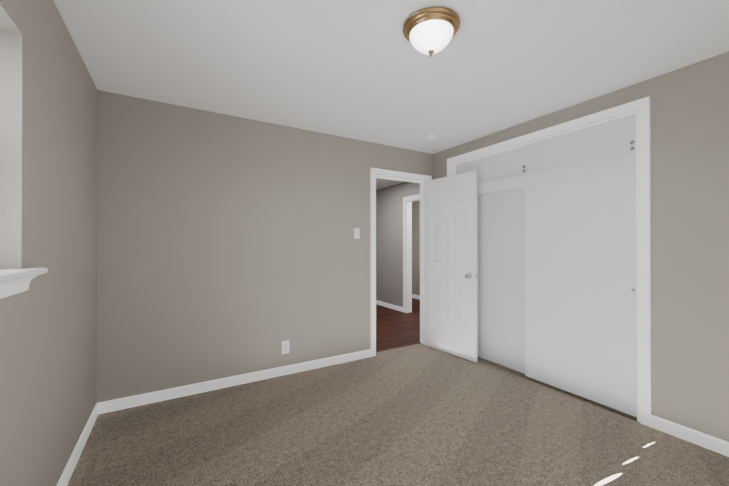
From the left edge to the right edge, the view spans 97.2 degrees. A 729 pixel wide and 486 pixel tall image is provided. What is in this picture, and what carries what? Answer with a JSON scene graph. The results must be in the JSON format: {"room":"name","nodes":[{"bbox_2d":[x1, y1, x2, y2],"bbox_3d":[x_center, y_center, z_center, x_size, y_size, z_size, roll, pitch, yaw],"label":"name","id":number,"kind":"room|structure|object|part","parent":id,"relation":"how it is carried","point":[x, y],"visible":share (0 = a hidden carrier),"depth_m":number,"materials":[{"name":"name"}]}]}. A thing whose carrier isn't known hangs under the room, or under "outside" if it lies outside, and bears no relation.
{"room":"empty bedroom","nodes":[
{"label":"empty bedroom","id":0,"kind":"room"},
{"bbox_2d":[0,0,97,485],"bbox_3d":[-1.125,0.057,0.688,0.260,2.394,3.769,0,0,-31],"label":"wall","id":1,"kind":"structure","parent":0,"point":[48,220],"depth_m":1.42,"materials":[{"name":"beige paint"}]},
{"bbox_2d":[0,276,35,298],"bbox_3d":[-1.027,0.149,0.807,0.030,0.058,0.995,0,0,-31],"label":"trim","id":2,"kind":"structure","parent":1,"relation":"attached to","point":[7,289],"depth_m":1.11,"materials":[{"name":"white wood"}]},
{"bbox_2d":[0,267,47,283],"bbox_3d":[-1.075,0.107,0.782,0.191,0.026,1.045,0,0,-31],"label":"window sill","id":3,"kind":"structure","parent":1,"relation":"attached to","point":[8,275],"depth_m":1.08,"materials":[{"name":"white wood"}]},
{"bbox_2d":[56,403,97,485],"bbox_3d":[-1.038,1.214,0.804,0.013,0.082,3.649,0,0,-31],"label":"baseboard","id":4,"kind":"structure","parent":1,"relation":"attached to","point":[65,477],"depth_m":1.87,"materials":[{"name":"white wood"}]},
{"bbox_2d":[96,90,432,402],"bbox_3d":[-0.286,0.069,3.445,4.520,2.394,0.115,0,0,-31],"label":"wall","id":5,"kind":"structure","parent":0,"point":[228,245],"depth_m":2.81,"materials":[{"name":"beige paint"}]},
{"bbox_2d":[98,349,370,413],"bbox_3d":[-0.952,1.222,2.970,2.375,0.082,0.013,0,0,-31],"label":"baseboard","id":6,"kind":"structure","parent":5,"relation":"attached to","point":[143,399],"depth_m":2.79,"materials":[{"name":"white wood"}]},
{"bbox_2d":[282,340,288,353],"bbox_3d":[-0.758,1.002,3.089,0.076,0.124,0.009,0,0,-31],"label":"electrical outlet","id":7,"kind":"object","parent":5,"relation":"attached to","point":[285,347],"visible":1,"depth_m":3.09,"materials":[{"name":"white plastic"}]},
{"bbox_2d":[354,228,359,238],"bbox_3d":[-0.079,-0.103,3.491,0.070,0.114,0.018,0,0,-31],"label":"light switch","id":8,"kind":"object","parent":5,"relation":"attached to","point":[356,233],"visible":1,"depth_m":3.49,"materials":[{"name":"white plastic"}]},
{"bbox_2d":[370,168,431,356],"bbox_3d":[0.424,0.215,3.855,0.892,2.105,0.138,0,0,-31],"label":"door frame","id":9,"kind":"structure","parent":5,"relation":"attached to","point":[373,171],"depth_m":3.62,"materials":[{"name":"white wood"}]},
{"bbox_2d":[424,171,477,361],"bbox_3d":[0.965,0.247,3.701,0.159,2.024,0.747,0,0,-36],"label":"door leaf","id":10,"kind":"structure","parent":9,"relation":"attached to","point":[450,275],"depth_m":3.65,"materials":[{"name":"white paint"}]},
{"bbox_3d":[1.105,0.353,3.429,0.062,0.066,0.066,0,0,-36],"label":"knob","id":11,"kind":"part","parent":10,"relation":"part of","materials":[{"name":"grey metal"}]},
{"bbox_2d":[376,178,403,189],"bbox_3d":[0.167,-1.169,5.762,3.740,0.100,3.396,0,0,-31],"label":"ceiling","id":12,"kind":"structure","parent":0,"point":[382,183],"depth_m":5.94,"materials":[{"name":"white paint"}]},
{"bbox_2d":[54,0,728,153],"bbox_3d":[0.379,-1.186,1.657,3.350,0.100,3.689,0,0,-31],"label":"ceiling","id":13,"kind":"structure","parent":0,"point":[364,70],"depth_m":1.96,"materials":[{"name":"white paint"}]},
{"bbox_2d":[425,134,437,140],"bbox_3d":[0.709,-1.110,3.395,0.142,0.037,0.142,0,0,-31],"label":"smoke detector","id":14,"kind":"object","parent":13,"relation":"attached to","point":[430,137],"visible":1,"depth_m":3.35,"materials":[{"name":"white plastic"}]},
{"bbox_2d":[403,7,459,56],"bbox_3d":[0.349,-1.055,1.682,0.292,0.162,0.292,0,0,-31],"label":"ceiling light","id":15,"kind":"object","parent":13,"relation":"attached to","point":[430,31],"visible":1,"depth_m":1.61,"materials":[{"name":"white glass"}]},
{"bbox_3d":[0.349,-1.045,1.681,0.225,0.093,0.225,0,0,-31],"label":"lamp shade","id":16,"kind":"part","parent":15,"relation":"part of","materials":[{"name":"white glass"}]},
{"bbox_2d":[67,343,728,485],"bbox_3d":[0.363,1.308,1.674,3.350,0.100,3.754,0,0,-31],"label":"floor carpet","id":17,"kind":"object","parent":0,"point":[420,414],"visible":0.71,"depth_m":2.08,"materials":[{"name":"brown carpet"}]},
{"bbox_2d":[376,182,419,306],"bbox_3d":[0.708,0.079,6.079,0.120,2.394,3.396,0,0,-31],"label":"wall","id":18,"kind":"structure","parent":0,"point":[389,244],"depth_m":6.29,"materials":[{"name":"paint"}]},
{"bbox_2d":[376,300,402,311],"bbox_3d":[0.253,1.238,6.709,0.013,0.082,1.838,0,0,-31],"label":"baseboard","id":19,"kind":"structure","parent":18,"relation":"attached to","point":[391,306],"depth_m":6.29,"materials":[{"name":"white wood"}]},
{"bbox_2d":[403,194,419,312],"bbox_3d":[1.038,0.217,5.503,0.143,2.113,1.046,0,0,-31],"label":"door frame","id":20,"kind":"structure","parent":18,"relation":"attached to","point":[408,256],"depth_m":5.89,"materials":[{"name":"white wood"}]},
{"bbox_2d":[376,298,420,351],"bbox_3d":[0.174,1.324,5.739,3.740,0.102,3.426,0,0,-31],"label":"floor","id":21,"kind":"structure","parent":0,"point":[396,329],"depth_m":4.83,"materials":[{"name":"brown wood"}]},
{"bbox_2d":[412,200,419,295],"bbox_3d":[1.697,0.082,6.666,0.120,2.394,3.396,0,0,-31],"label":"wall","id":22,"kind":"structure","parent":0,"point":[415,247],"depth_m":7.38,"materials":[{"name":"paint"}]},
{"bbox_2d":[478,357,636,419],"bbox_3d":[1.835,1.315,3.229,0.770,0.100,2.065,0,0,-31],"label":"floor","id":23,"kind":"structure","parent":0,"point":[519,373],"depth_m":2.87,"materials":[{"name":"beige carpet"}]},
{"bbox_2d":[433,51,728,441],"bbox_3d":[1.884,0.064,2.476,0.120,2.394,3.769,0,0,-31],"label":"wall","id":24,"kind":"structure","parent":0,"point":[689,116],"depth_m":2.06,"materials":[{"name":"beige paint"}]},
{"bbox_2d":[477,188,524,373],"bbox_3d":[1.343,0.346,3.419,0.030,1.811,0.911,0,0,-31],"label":"sliding door","id":25,"kind":"structure","parent":24,"relation":"in","point":[501,267],"depth_m":3.28,"materials":[{"name":"white paint"}]},
{"bbox_2d":[447,97,651,426],"bbox_3d":[1.538,0.163,3.058,0.122,2.201,1.767,0,0,-31],"label":"door frame","id":26,"kind":"structure","parent":24,"relation":"attached to","point":[561,133],"depth_m":2.28,"materials":[{"name":"white wood"}]},
{"bbox_2d":[456,145,528,183],"bbox_3d":[1.325,-0.781,3.389,0.020,0.275,0.951,0,0,-31],"label":"panel","id":27,"kind":"object","parent":26,"relation":"on","point":[509,163],"visible":0.79,"depth_m":3.28,"materials":[{"name":"white paint"}]},
{"bbox_2d":[477,152,635,194],"bbox_3d":[1.531,-0.588,3.057,0.096,0.114,1.737,0,0,-31],"label":"trim","id":28,"kind":"structure","parent":24,"relation":"attached to","point":[623,162],"depth_m":2.71,"materials":[{"name":"white paint"}]},
{"bbox_2d":[528,114,635,172],"bbox_3d":[1.739,-0.784,2.645,0.020,0.275,0.812,0,0,-31],"label":"panel","id":29,"kind":"object","parent":28,"relation":"on","point":[616,137],"visible":0.96,"depth_m":2.58,"materials":[{"name":"white paint"}]},
{"bbox_2d":[525,169,636,416],"bbox_3d":[1.743,0.343,2.669,0.032,1.811,0.857,0,0,-31],"label":"sliding door","id":30,"kind":"structure","parent":24,"relation":"in","point":[580,285],"depth_m":2.59,"materials":[{"name":"white paint"}]},
{"bbox_2d":[651,415,728,456],"bbox_3d":[2.346,1.217,1.564,0.013,0.082,1.497,0,0,-31],"label":"baseboard","id":31,"kind":"structure","parent":24,"relation":"attached to","point":[712,443],"depth_m":2.03,"materials":[{"name":"white wood"}]}
]}

